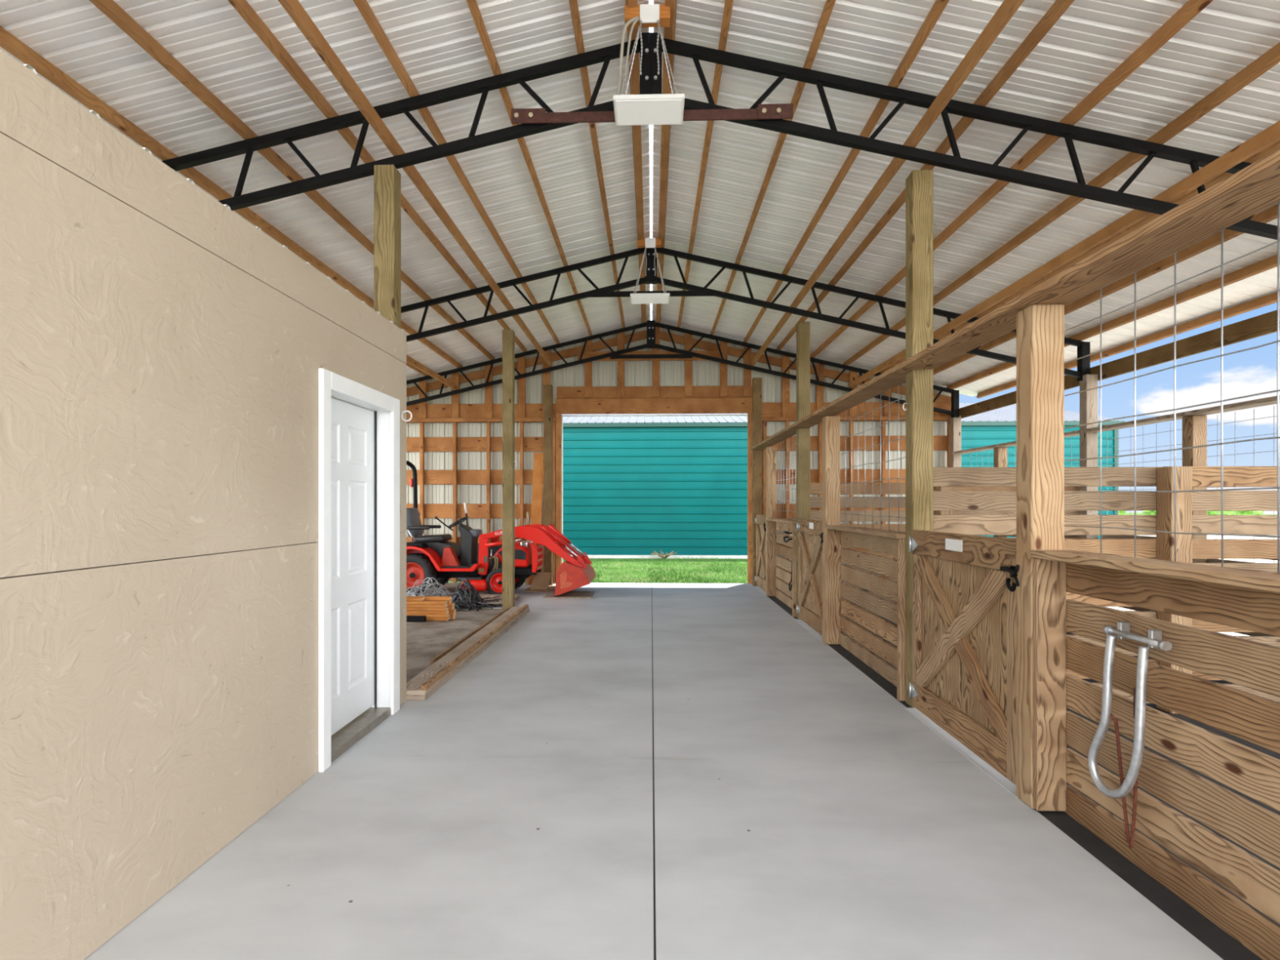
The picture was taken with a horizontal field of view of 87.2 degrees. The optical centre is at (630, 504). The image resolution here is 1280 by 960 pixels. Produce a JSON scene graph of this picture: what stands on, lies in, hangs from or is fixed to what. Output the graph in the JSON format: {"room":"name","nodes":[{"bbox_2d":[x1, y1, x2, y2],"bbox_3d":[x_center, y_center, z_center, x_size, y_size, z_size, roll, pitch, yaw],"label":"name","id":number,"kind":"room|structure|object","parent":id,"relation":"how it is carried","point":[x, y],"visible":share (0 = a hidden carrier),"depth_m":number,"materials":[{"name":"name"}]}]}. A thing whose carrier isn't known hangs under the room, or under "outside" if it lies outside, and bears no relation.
{"room":"farm building","nodes":[
{"label":"farm building","id":0,"kind":"room"},
{"bbox_2d":[0,48,406,959],"bbox_3d":[-3.603,0.095,1.559,3.700,2.710,6.890,0,0,2],"label":"wall","id":1,"kind":"structure","parent":0,"point":[162,354],"depth_m":2.36,"materials":[{"name":"beige paint"}]},
{"bbox_2d":[318,368,399,772],"bbox_3d":[-1.732,0.357,4.186,0.185,2.185,1.110,0,0,2],"label":"door","id":2,"kind":"structure","parent":1,"relation":"in","point":[359,424],"depth_m":4.32,"materials":[{"name":"white paint"}]},
{"bbox_2d":[23,64,404,330],"bbox_3d":[-3.609,-1.215,1.554,3.688,0.129,6.880,0,0,2],"label":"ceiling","id":3,"kind":"structure","parent":0,"point":[29,67],"depth_m":2.44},
{"bbox_2d":[0,0,1279,396],"bbox_3d":[0.167,-2.721,5.322,11.900,1.468,14.650,0,0,2],"label":"ceiling","id":4,"kind":"structure","parent":0,"point":[438,44],"depth_m":5.27,"materials":[{"name":"metal"}]},
{"bbox_2d":[976,291,1277,398],"bbox_3d":[6.060,-1.953,4.997,0.064,0.096,14.270,0,0,2],"label":"roof purlin","id":5,"kind":"structure","parent":4,"relation":"attached to","point":[1270,299],"depth_m":7.51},
{"bbox_2d":[405,324,951,583],"bbox_3d":[0.388,-0.966,12.346,11.000,4.831,0.225,0,0,2],"label":"wall","id":6,"kind":"structure","parent":0,"point":[454,442],"depth_m":12.39,"materials":[{"name":"white paint"}]},
{"bbox_2d":[84,582,1279,959],"bbox_3d":[0.209,1.550,5.066,11.300,0.200,14.540,0,0,2],"label":"floor","id":7,"kind":"structure","parent":0,"point":[629,771],"depth_m":2.98,"materials":[{"name":"grey concrete"}]},
{"bbox_2d":[373,164,400,533],"bbox_3d":[-1.742,-0.477,4.827,0.145,3.855,0.140,0,0,2],"label":"timber post","id":8,"kind":"object","parent":7,"relation":"on","point":[387,178],"visible":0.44,"depth_m":4.76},
{"bbox_2d":[406,615,426,622],"bbox_3d":[-3.331,1.415,8.311,1.620,0.070,0.065,0,0,2],"label":"pipe","id":9,"kind":"object","parent":7,"relation":"on","point":[409,618],"visible":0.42,"depth_m":8.26,"materials":[{"name":"black paint"}]},
{"bbox_2d":[426,616,449,620],"bbox_3d":[-3.297,1.429,8.408,2.082,0.038,0.089,0,0,2],"label":"board","id":10,"kind":"object","parent":7,"relation":"on","point":[427,618],"visible":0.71,"depth_m":8.34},
{"bbox_2d":[406,613,449,617],"bbox_3d":[-3.300,1.389,8.408,2.075,0.038,0.089,0,0,2],"label":"board","id":11,"kind":"object","parent":10,"relation":"on","point":[448,614],"visible":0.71,"depth_m":8.34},
{"bbox_2d":[406,610,448,614],"bbox_3d":[-3.304,1.349,8.408,2.068,0.038,0.089,0,0,2],"label":"board","id":12,"kind":"object","parent":11,"relation":"on","point":[446,612],"visible":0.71,"depth_m":8.34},
{"bbox_2d":[406,607,448,611],"bbox_3d":[-3.306,1.309,8.408,2.062,0.038,0.089,0,0,2],"label":"board","id":13,"kind":"object","parent":12,"relation":"on","point":[445,609],"visible":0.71,"depth_m":8.34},
{"bbox_2d":[406,604,447,608],"bbox_3d":[-3.314,1.269,8.408,2.047,0.038,0.089,0,0,2],"label":"board","id":14,"kind":"object","parent":13,"relation":"on","point":[407,605],"visible":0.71,"depth_m":8.34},
{"bbox_2d":[406,600,447,604],"bbox_3d":[-3.316,1.229,8.408,2.042,0.038,0.089,0,0,2],"label":"board","id":15,"kind":"object","parent":14,"relation":"on","point":[422,602],"visible":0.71,"depth_m":8.34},
{"bbox_2d":[406,597,424,601],"bbox_3d":[-3.460,1.189,8.413,1.755,0.038,0.089,0,0,2],"label":"board","id":16,"kind":"object","parent":15,"relation":"on","point":[408,599],"visible":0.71,"depth_m":8.35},
{"bbox_2d":[406,577,484,596],"bbox_3d":[-2.938,1.257,9.800,1.657,0.380,1.479,0,0,-21],"label":"wire","id":17,"kind":"object","parent":7,"relation":"on","point":[437,593],"visible":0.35,"depth_m":9.74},
{"bbox_2d":[406,608,529,700],"bbox_3d":[-1.561,1.430,6.987,0.270,0.036,4.070,0,0,2],"label":"plank","id":18,"kind":"object","parent":7,"relation":"on","point":[433,691],"visible":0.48,"depth_m":5.90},
{"bbox_2d":[406,606,528,695],"bbox_3d":[-1.542,1.392,6.977,0.220,0.036,4.050,0,0,2],"label":"plank","id":19,"kind":"object","parent":18,"relation":"on","point":[413,686],"visible":0.76,"depth_m":6.04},
{"bbox_2d":[421,604,528,689],"bbox_3d":[-1.447,1.353,6.949,0.046,0.038,4.000,0,0,2],"label":"plank","id":20,"kind":"object","parent":19,"relation":"on","point":[425,686],"visible":1,"depth_m":6.06,"materials":[{"name":"brown wood"}]},
{"bbox_2d":[430,607,510,665],"bbox_3d":[-1.701,1.420,7.532,0.031,0.060,3.050,0,0,3],"label":"plank","id":21,"kind":"object","parent":7,"relation":"on","point":[451,647],"visible":0.52,"depth_m":6.91,"materials":[{"name":"brown wood"}]},
{"bbox_2d":[451,577,502,611],"bbox_3d":[-2.268,1.246,9.515,1.069,0.403,1.069,0,0,2],"label":"cable","id":22,"kind":"object","parent":7,"relation":"on","point":[459,597],"visible":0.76,"depth_m":9.39,"materials":[{"name":"black metal"}]},
{"bbox_2d":[458,594,520,607],"bbox_3d":[-2.041,1.416,9.879,0.700,0.068,0.940,0,0,2],"label":"pallet","id":23,"kind":"object","parent":7,"relation":"on","point":[517,596],"visible":0.34,"depth_m":9.97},
{"bbox_2d":[406,460,595,596],"bbox_3d":[-2.227,0.359,10.945,3.257,2.190,1.260,0,0,2],"label":"tractor","id":24,"kind":"object","parent":7,"relation":"on","point":[429,556],"visible":0.78,"depth_m":10.60,"materials":[{"name":"red metal"}]},
{"bbox_2d":[406,542,428,548],"bbox_3d":[-3.360,0.644,10.561,0.315,0.087,0.260,0,0,2],"label":"tray","id":25,"kind":"object","parent":24,"relation":"on","point":[410,544],"depth_m":10.43,"materials":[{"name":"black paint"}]},
{"bbox_2d":[497,549,526,559],"bbox_3d":[-1.874,0.800,10.669,0.460,0.175,0.008,0,0,2],"label":"vent","id":26,"kind":"object","parent":24,"relation":"attached to","point":[520,554],"depth_m":10.66,"materials":[{"name":"black plastic"}]},
{"bbox_2d":[493,541,532,567],"bbox_3d":[-1.889,0.816,10.945,0.550,0.381,0.540,0,0,2],"label":"hood","id":27,"kind":"object","parent":24,"relation":"attached to","point":[523,552],"depth_m":10.68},
{"bbox_2d":[502,329,515,610],"bbox_3d":[-1.669,-0.464,9.227,0.145,3.827,0.140,0,0,2],"label":"timber post","id":28,"kind":"object","parent":7,"relation":"on","point":[508,335],"visible":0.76,"depth_m":9.16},
{"bbox_2d":[528,452,543,585],"bbox_3d":[-1.694,0.255,12.154,0.191,2.397,0.354,0,0,12],"label":"plank","id":29,"kind":"object","parent":7,"relation":"on","point":[538,463],"visible":0.58,"depth_m":12.20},
{"bbox_2d":[524,585,555,591],"bbox_3d":[-1.491,1.440,11.453,0.500,0.018,0.720,0,0,2],"label":"flat board","id":30,"kind":"object","parent":7,"relation":"on","point":[551,588],"visible":0.48,"depth_m":11.21,"materials":[{"name":"brown wood"}]},
{"bbox_2d":[530,572,553,589],"bbox_3d":[-1.486,1.300,11.307,0.359,0.285,0.187,0,0,2],"label":"plywood offcut","id":31,"kind":"object","parent":30,"relation":"on","point":[541,580],"visible":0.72,"depth_m":11.30,"materials":[{"name":"brown wood"}]},
{"bbox_2d":[542,487,543,572],"bbox_3d":[-1.549,0.575,12.150,0.073,1.756,0.337,0,0,-10],"label":"plank","id":32,"kind":"object","parent":7,"relation":"on","point":[543,487],"visible":0.18,"depth_m":12.19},
{"bbox_2d":[543,384,552,585],"bbox_3d":[-1.454,-0.328,11.921,0.145,3.555,0.140,0,0,2],"label":"timber post","id":33,"kind":"object","parent":7,"relation":"on","point":[548,388],"visible":0.7,"depth_m":11.85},
{"bbox_2d":[542,591,594,599],"bbox_3d":[-0.956,1.439,10.645,0.740,0.020,0.750,0,0,0],"label":"flat board","id":34,"kind":"object","parent":7,"relation":"on","point":[571,594],"visible":1,"depth_m":10.49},
{"bbox_2d":[752,377,761,586],"bbox_3d":[2.250,-0.389,11.905,0.150,3.677,0.140,0,0,2],"label":"timber post","id":35,"kind":"object","parent":7,"relation":"on","point":[757,382],"visible":0.8,"depth_m":11.84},
{"bbox_2d":[765,446,776,596],"bbox_3d":[2.224,0.278,10.605,0.140,2.345,0.140,0,0,2],"label":"timber post","id":36,"kind":"object","parent":7,"relation":"on","point":[771,452],"visible":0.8,"depth_m":10.54,"materials":[{"name":"brown wood"}]},
{"bbox_2d":[755,514,765,591],"bbox_3d":[2.186,0.802,11.231,0.106,1.245,1.218,0,0,2],"label":"gate","id":37,"kind":"object","parent":36,"relation":"attached to","point":[760,519],"visible":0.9,"depth_m":11.36,"materials":[{"name":"brown wood"}]},
{"bbox_2d":[765,517,795,616],"bbox_3d":[2.195,0.849,9.556,0.193,1.262,1.954,0,0,2],"label":"barrier","id":38,"kind":"object","parent":7,"relation":"on","point":[773,524],"visible":0.59,"depth_m":10.03,"materials":[{"name":"brown wood"}]},
{"bbox_2d":[776,438,795,519],"bbox_3d":[2.263,-0.366,9.554,0.012,1.164,1.940,0,0,2],"label":"grid","id":39,"kind":"object","parent":38,"relation":"on","point":[786,500],"visible":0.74,"depth_m":9.76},
{"bbox_2d":[783,531,792,591],"bbox_3d":[2.190,0.779,9.206,0.095,0.798,0.597,0,0,2],"label":"rack","id":40,"kind":"object","parent":38,"relation":"attached to","point":[786,532],"visible":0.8,"depth_m":9.12,"materials":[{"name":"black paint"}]},
{"bbox_2d":[795,321,809,618],"bbox_3d":[2.191,-0.420,8.505,0.145,3.740,0.140,0,0,2],"label":"timber post","id":41,"kind":"object","parent":7,"relation":"on","point":[802,328],"visible":0.76,"depth_m":8.44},
{"bbox_2d":[750,426,795,449],"bbox_3d":[2.184,-0.971,10.195,0.235,0.038,3.243,0,0,2],"label":"rail","id":42,"kind":"object","parent":41,"relation":"attached to","point":[784,433],"visible":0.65,"depth_m":9.93,"materials":[{"name":"brown wood"}]},
{"bbox_2d":[796,518,822,635],"bbox_3d":[2.076,0.802,7.733,0.106,1.245,1.418,0,0,2],"label":"gate","id":43,"kind":"object","parent":41,"relation":"attached to","point":[809,609],"visible":0.82,"depth_m":7.83,"materials":[{"name":"brown wood"}]},
{"bbox_2d":[787,368,905,429],"bbox_3d":[2.078,-0.971,6.734,0.240,0.038,3.668,0,0,2],"label":"rail","id":44,"kind":"object","parent":41,"relation":"attached to","point":[886,380],"visible":0.74,"depth_m":6.03,"materials":[{"name":"brown wood"}]},
{"bbox_2d":[822,416,839,644],"bbox_3d":[2.096,0.271,7.008,0.150,2.358,0.140,0,0,2],"label":"timber post","id":45,"kind":"object","parent":7,"relation":"on","point":[830,424],"visible":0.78,"depth_m":6.94,"materials":[{"name":"brown wood"}]},
{"bbox_2d":[825,524,905,701],"bbox_3d":[2.080,0.849,5.920,0.193,1.262,2.030,0,0,2],"label":"barrier","id":46,"kind":"object","parent":7,"relation":"on","point":[885,541],"visible":0.66,"depth_m":5.98,"materials":[{"name":"brown wood"}]},
{"bbox_2d":[840,384,905,531],"bbox_3d":[2.149,-0.366,5.915,0.012,1.164,2.020,0,0,2],"label":"grid","id":47,"kind":"object","parent":46,"relation":"on","point":[858,433],"visible":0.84,"depth_m":5.76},
{"bbox_2d":[905,169,933,707],"bbox_3d":[2.077,-0.459,4.827,0.145,3.818,0.140,0,0,2],"label":"timber post","id":48,"kind":"object","parent":7,"relation":"on","point":[919,184],"visible":0.76,"depth_m":4.76,"materials":[{"name":"wood"}]},
{"bbox_2d":[909,529,1019,785],"bbox_3d":[1.959,0.802,4.019,0.106,1.245,1.488,0,0,2],"label":"gate","id":49,"kind":"object","parent":48,"relation":"attached to","point":[964,586],"visible":0.97,"depth_m":3.91,"materials":[{"name":"brown wood"}]},
{"bbox_2d":[809,483,1079,616],"bbox_3d":[3.957,0.591,8.425,3.380,1.719,0.181,0,0,2],"label":"wall","id":50,"kind":"structure","parent":7,"relation":"on","point":[815,488],"depth_m":8.50,"materials":[{"name":"brown wood"}]},
{"bbox_2d":[794,618,822,641],"bbox_3d":[2.125,1.498,7.757,0.160,0.104,1.380,0,0,2],"label":"sill","id":51,"kind":"structure","parent":50,"relation":"attached to","point":[800,621],"depth_m":7.78,"materials":[{"name":"grey concrete"}]},
{"bbox_2d":[950,415,961,466],"bbox_3d":[5.810,-0.060,11.993,0.140,3.020,0.140,0,0,2],"label":"post","id":52,"kind":"object","parent":7,"relation":"on","point":[955,422],"visible":0.32,"depth_m":11.93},
{"bbox_2d":[406,320,959,417],"bbox_3d":[0.381,-2.416,12.107,10.900,1.759,0.126,0,0,2],"label":"roof truss","id":53,"kind":"object","parent":52,"relation":"on","point":[651,326],"visible":0.73,"depth_m":12.07,"materials":[{"name":"metal"}]},
{"bbox_2d":[406,355,457,390],"bbox_3d":[-3.398,-2.118,5.224,0.040,0.089,14.130,0,0,2],"label":"roof purlin","id":54,"kind":"object","parent":53,"relation":"attached to","point":[410,360],"visible":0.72,"depth_m":10.79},
{"bbox_2d":[848,120,1279,387],"bbox_3d":[3.719,-2.118,5.001,0.040,0.089,14.130,0,0,2],"label":"roof purlin","id":55,"kind":"object","parent":53,"relation":"attached to","point":[1268,136],"visible":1,"depth_m":5.12,"materials":[{"name":"wood"}]},
{"bbox_2d":[905,707,1017,797],"bbox_3d":[2.008,1.498,4.044,0.160,0.104,1.450,0,0,2],"label":"sill","id":56,"kind":"structure","parent":7,"relation":"on","point":[973,757],"depth_m":3.90,"materials":[{"name":"grey concrete"}]},
{"bbox_2d":[993,447,1007,537],"bbox_3d":[5.782,0.285,10.493,0.140,2.330,0.140,0,0,2],"label":"fence post","id":57,"kind":"object","parent":7,"relation":"on","point":[1000,454],"visible":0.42,"depth_m":10.43,"materials":[{"name":"brown wood"}]},
{"bbox_2d":[951,430,1079,453],"bbox_3d":[5.752,-0.904,10.169,0.200,0.038,3.490,0,0,2],"label":"fence rail","id":58,"kind":"object","parent":57,"relation":"on","point":[1076,433],"visible":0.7,"depth_m":10.42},
{"bbox_2d":[968,437,1079,537],"bbox_3d":[5.904,0.285,10.165,0.012,2.330,3.490,0,0,2],"label":"grid","id":59,"kind":"object","parent":7,"relation":"on","point":[1071,437],"visible":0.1,"depth_m":10.52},
{"bbox_2d":[1016,303,1064,808],"bbox_3d":[1.987,0.250,3.259,0.155,2.400,0.140,0,0,2],"label":"timber post","id":60,"kind":"object","parent":7,"relation":"on","point":[1040,328],"visible":0.68,"depth_m":3.20,"materials":[{"name":"brown wood"}]},
{"bbox_2d":[890,148,1279,373],"bbox_3d":[1.956,-0.971,2.868,0.240,0.038,4.055,0,0,2],"label":"wooden beam","id":61,"kind":"structure","parent":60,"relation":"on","point":[1255,188],"depth_m":2.54,"materials":[{"name":"brown wood"}]},
{"bbox_2d":[1079,373,1097,538],"bbox_3d":[5.695,-0.075,8.345,0.140,3.050,0.140,0,0,2],"label":"post","id":62,"kind":"object","parent":7,"relation":"on","point":[1088,400],"visible":0.42,"depth_m":8.28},
{"bbox_2d":[400,247,1089,382],"bbox_3d":[0.269,-2.416,8.559,10.900,1.759,0.126,0,0,2],"label":"roof truss","id":63,"kind":"object","parent":62,"relation":"on","point":[1083,348],"visible":0.63,"depth_m":8.52,"materials":[{"name":"metal"}]},
{"bbox_2d":[0,26,462,368],"bbox_3d":[-3.335,-2.517,5.292,0.064,0.096,14.270,0,0,2],"label":"purlin","id":64,"kind":"structure","parent":63,"relation":"on","point":[9,42],"depth_m":4.66,"materials":[{"name":"wood"}]},
{"bbox_2d":[88,0,494,359],"bbox_3d":[-2.736,-2.658,5.274,0.064,0.096,14.270,0,0,2],"label":"purlin","id":65,"kind":"structure","parent":63,"relation":"on","point":[109,8],"depth_m":4.55,"materials":[{"name":"wood"}]},
{"bbox_2d":[227,0,527,351],"bbox_3d":[-2.136,-2.799,5.255,0.064,0.096,14.270,0,0,2],"label":"purlin","id":66,"kind":"structure","parent":63,"relation":"on","point":[242,7],"depth_m":4.64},
{"bbox_2d":[278,0,551,367],"bbox_3d":[-1.658,-2.527,5.170,0.040,0.089,14.130,0,0,2],"label":"roof purlin","id":67,"kind":"object","parent":63,"relation":"on","point":[294,8],"visible":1,"depth_m":4.48,"materials":[{"name":"wood"}]},
{"bbox_2d":[406,362,428,375],"bbox_3d":[-3.935,-2.376,5.311,0.064,0.096,14.270,0,0,2],"label":"purlin","id":68,"kind":"structure","parent":63,"relation":"on","point":[407,364],"depth_m":11.68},
{"bbox_2d":[352,0,559,343],"bbox_3d":[-1.536,-2.940,5.236,0.064,0.096,14.270,0,0,2],"label":"purlin","id":69,"kind":"structure","parent":63,"relation":"on","point":[362,6],"depth_m":5.20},
{"bbox_2d":[466,0,592,336],"bbox_3d":[-0.937,-3.081,5.217,0.064,0.096,14.270,0,0,2],"label":"purlin","id":70,"kind":"structure","parent":63,"relation":"on","point":[473,5],"depth_m":5.68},
{"bbox_2d":[568,0,625,328],"bbox_3d":[-0.337,-3.222,5.198,0.064,0.096,14.270,0,0,2],"label":"purlin","id":71,"kind":"structure","parent":63,"relation":"on","point":[573,3],"depth_m":5.86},
{"bbox_2d":[625,0,646,323],"bbox_3d":[0.033,-3.309,5.186,0.082,0.100,14.270,0,0,2],"label":"purlin","id":72,"kind":"structure","parent":63,"relation":"on","point":[634,81],"depth_m":6.35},
{"bbox_2d":[624,4,670,27],"bbox_3d":[0.115,-3.240,4.464,0.300,0.090,0.090,0,0,2],"label":"block","id":73,"kind":"object","parent":72,"relation":"attached to","point":[664,11],"visible":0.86,"depth_m":4.42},
{"bbox_2d":[613,4,684,125],"bbox_3d":[0.127,-2.953,4.513,0.465,0.654,0.310,0,0,2],"label":"ceiling light","id":74,"kind":"object","parent":73,"relation":"hanging from","point":[648,108],"visible":1,"depth_m":4.43,"materials":[{"name":"white paint"}]},
{"bbox_2d":[615,99,682,124],"bbox_3d":[0.127,-2.630,4.513,0.435,0.008,0.280,0,0,2],"label":"diffuser","id":75,"kind":"object","parent":74,"relation":"attached to","point":[628,112],"depth_m":4.50,"materials":[{"name":"white"}]},
{"bbox_2d":[636,237,661,248],"bbox_3d":[0.237,-3.240,8.342,0.300,0.090,0.090,0,0,2],"label":"block","id":76,"kind":"object","parent":72,"relation":"attached to","point":[640,243],"visible":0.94,"depth_m":8.30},
{"bbox_2d":[630,238,669,303],"bbox_3d":[0.247,-2.903,8.326,0.480,0.754,0.340,0,0,2],"label":"ceiling light","id":77,"kind":"object","parent":76,"relation":"hanging from","point":[636,298],"visible":1,"depth_m":8.28,"materials":[{"name":"white paint"}]},
{"bbox_2d":[631,295,668,303],"bbox_3d":[0.247,-2.530,8.326,0.450,0.008,0.310,0,0,2],"label":"diffuser","id":78,"kind":"object","parent":77,"relation":"attached to","point":[635,299],"depth_m":8.30,"materials":[{"name":"white"}]},
{"bbox_2d":[656,0,676,323],"bbox_3d":[0.293,-3.309,5.178,0.082,0.100,14.270,0,0,2],"label":"purlin","id":79,"kind":"structure","parent":63,"relation":"on","point":[669,32],"depth_m":6.25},
{"bbox_2d":[677,0,733,327],"bbox_3d":[0.663,-3.222,5.167,0.064,0.096,14.270,0,0,2],"label":"purlin","id":80,"kind":"structure","parent":63,"relation":"on","point":[728,5],"depth_m":5.86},
{"bbox_2d":[710,0,835,334],"bbox_3d":[1.262,-3.081,5.148,0.064,0.096,14.270,0,0,2],"label":"purlin","id":81,"kind":"structure","parent":63,"relation":"on","point":[827,11],"depth_m":5.69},
{"bbox_2d":[743,0,949,342],"bbox_3d":[1.862,-2.940,5.129,0.064,0.096,14.270,0,0,2],"label":"purlin","id":82,"kind":"structure","parent":63,"relation":"on","point":[939,6],"depth_m":5.19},
{"bbox_2d":[751,0,1024,365],"bbox_3d":[1.980,-2.527,5.055,0.040,0.089,14.130,0,0,2],"label":"roof purlin","id":83,"kind":"object","parent":63,"relation":"on","point":[1008,8],"visible":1,"depth_m":4.46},
{"bbox_2d":[776,0,1074,350],"bbox_3d":[2.462,-2.799,5.110,0.064,0.096,14.270,0,0,2],"label":"purlin","id":84,"kind":"structure","parent":63,"relation":"on","point":[1059,7],"depth_m":4.63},
{"bbox_2d":[809,0,1213,357],"bbox_3d":[3.061,-2.658,5.091,0.064,0.096,14.270,0,0,2],"label":"purlin","id":85,"kind":"structure","parent":63,"relation":"on","point":[1191,8],"depth_m":4.52,"materials":[{"name":"wood"}]},
{"bbox_2d":[843,42,1279,365],"bbox_3d":[3.661,-2.517,5.072,0.064,0.096,14.270,0,0,2],"label":"purlin","id":86,"kind":"structure","parent":63,"relation":"on","point":[1271,58],"depth_m":4.93,"materials":[{"name":"wood"}]},
{"bbox_2d":[879,140,1279,373],"bbox_3d":[4.261,-2.376,5.054,0.064,0.096,14.270,0,0,2],"label":"purlin","id":87,"kind":"structure","parent":63,"relation":"on","point":[1276,145],"depth_m":5.96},
{"bbox_2d":[933,204,1277,374],"bbox_3d":[4.910,-2.223,5.033,0.064,0.096,14.270,0,0,2],"label":"purlin","id":88,"kind":"structure","parent":63,"relation":"on","point":[1270,214],"depth_m":6.43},
{"bbox_2d":[946,254,1277,389],"bbox_3d":[5.510,-2.082,5.014,0.064,0.096,14.270,0,0,2],"label":"purlin","id":89,"kind":"structure","parent":63,"relation":"on","point":[1269,263],"depth_m":6.98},
{"bbox_2d":[959,309,1279,418],"bbox_3d":[5.687,-1.617,5.074,0.040,0.185,14.500,0,0,2],"label":"beam","id":90,"kind":"structure","parent":62,"relation":"attached to","point":[1264,324],"depth_m":7.13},
{"bbox_2d":[933,466,1279,713],"bbox_3d":[3.840,0.591,4.727,3.380,1.718,0.181,0,0,2],"label":"wooden fence","id":91,"kind":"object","parent":7,"relation":"on","point":[1162,548],"depth_m":4.79,"materials":[{"name":"brown wood"}]},
{"bbox_2d":[1031,550,1279,959],"bbox_3d":[1.958,0.849,2.013,0.193,1.262,2.347,0,0,2],"label":"barrier","id":92,"kind":"object","parent":7,"relation":"on","point":[1246,599],"visible":0.95,"depth_m":2.48,"materials":[{"name":"brown wood"}]},
{"bbox_2d":[1088,621,1172,848],"bbox_3d":[1.981,0.926,2.670,0.095,0.892,0.375,0,0,2],"label":"metal hook","id":93,"kind":"object","parent":92,"relation":"attached to","point":[1153,640],"visible":1,"depth_m":2.67,"materials":[{"name":"metal"}]},
{"bbox_2d":[1064,200,1279,573],"bbox_3d":[2.026,-0.366,2.010,0.012,1.164,2.345,0,0,2],"label":"grid","id":94,"kind":"object","parent":92,"relation":"on","point":[1222,264],"visible":1,"depth_m":2.50,"materials":[{"name":"metal"}]},
{"bbox_2d":[1105,405,1279,635],"bbox_3d":[5.788,0.285,6.491,0.012,2.330,3.540,0,0,2],"label":"grid","id":95,"kind":"object","parent":7,"relation":"on","point":[1254,419],"visible":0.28,"depth_m":6.62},
{"bbox_2d":[1182,415,1206,562],"bbox_3d":[5.665,0.285,6.745,0.140,2.330,0.140,0,0,2],"label":"fence post","id":96,"kind":"object","parent":7,"relation":"on","point":[1193,427],"visible":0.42,"depth_m":6.68,"materials":[{"name":"brown wood"}]},
{"bbox_2d":[1084,395,1279,431],"bbox_3d":[5.637,-0.904,6.496,0.200,0.038,3.540,0,0,2],"label":"fence rail","id":97,"kind":"object","parent":96,"relation":"on","point":[1270,400],"visible":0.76,"depth_m":6.64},
{"bbox_2d":[1102,535,1277,635],"bbox_3d":[5.759,0.880,6.492,0.035,1.040,3.540,0,0,2],"label":"fence","id":98,"kind":"object","parent":96,"relation":"attached to","point":[1135,608],"visible":0.06,"depth_m":7.43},
{"bbox_3d":[-3.273,1.429,8.502,2.124,0.038,0.089,0,0,2],"label":"board","id":99,"kind":"object","parent":7,"relation":"on","visible":0},
{"bbox_3d":[-3.271,1.389,8.502,2.127,0.038,0.089,0,0,2],"label":"board","id":100,"kind":"object","parent":99,"relation":"on","visible":0},
{"bbox_2d":[446,605,454,609],"bbox_3d":[-3.278,1.309,8.502,2.114,0.038,0.089,0,0,2],"label":"board","id":101,"kind":"object","parent":100,"relation":"on","point":[449,607],"visible":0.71,"depth_m":8.43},
{"bbox_2d":[446,602,454,606],"bbox_3d":[-3.279,1.269,8.502,2.111,0.038,0.089,0,0,2],"label":"board","id":102,"kind":"object","parent":101,"relation":"on","point":[452,604],"visible":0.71,"depth_m":8.43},
{"bbox_2d":[423,599,452,603],"bbox_3d":[-3.295,1.229,8.503,2.078,0.038,0.089,0,0,2],"label":"board","id":103,"kind":"object","parent":102,"relation":"on","point":[448,601],"visible":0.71,"depth_m":8.43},
{"bbox_2d":[406,595,452,599],"bbox_3d":[-3.295,1.189,8.503,2.079,0.038,0.089,0,0,2],"label":"board","id":104,"kind":"object","parent":103,"relation":"on","point":[426,597],"visible":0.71,"depth_m":8.44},
{"bbox_2d":[448,512,1277,583],"bbox_3d":[0.942,1.510,29.985,180.000,0.001,180.000,0,0,2],"label":"ground","id":105,"kind":"structure","parent":0,"point":[1125,513],"depth_m":15.33,"materials":[{"name":"plant"}]},
{"bbox_2d":[448,555,747,583],"bbox_3d":[0.492,1.463,15.610,8.446,0.094,5.850,0,0,2],"label":"grass","id":106,"kind":"structure","parent":105,"relation":"on","point":[736,562],"depth_m":14.93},
{"bbox_2d":[650,549,676,559],"bbox_3d":[0.918,1.391,18.421,0.716,0.262,0.260,0,0,2],"label":"weed","id":107,"kind":"object","parent":105,"relation":"on","point":[662,556],"visible":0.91,"depth_m":18.38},
{"bbox_2d":[561,402,1124,559],"bbox_3d":[3.043,-1.004,23.616,21.000,5.029,10.240,0,0,2],"label":"metal building","id":108,"kind":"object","parent":105,"relation":"on","point":[634,486],"visible":0.28,"depth_m":18.67,"materials":[{"name":"metal"}]},
{"bbox_2d":[1206,511,1263,515],"bbox_3d":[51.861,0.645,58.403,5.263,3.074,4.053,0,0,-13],"label":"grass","id":109,"kind":"structure","parent":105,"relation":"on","point":[1208,513],"depth_m":56.80,"materials":[{"name":"green plant"}]},
{"bbox_2d":[1106,534,1277,635],"bbox_3d":[23.432,1.485,18.173,34.300,0.030,42.200,0,0,2],"label":"paddock","id":110,"kind":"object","parent":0,"point":[1208,536],"depth_m":17.77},
{"bbox_3d":[5.579,-0.075,4.647,0.140,3.050,0.140,0,0,2],"label":"post","id":111,"kind":"object","parent":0,"visible":0},
{"bbox_2d":[161,32,1277,239],"bbox_3d":[0.149,-2.416,4.731,10.900,1.759,0.146,0,0,2],"label":"roof truss","id":112,"kind":"object","parent":111,"relation":"on","point":[771,117],"visible":0.75,"depth_m":4.70,"materials":[{"name":"metal"}]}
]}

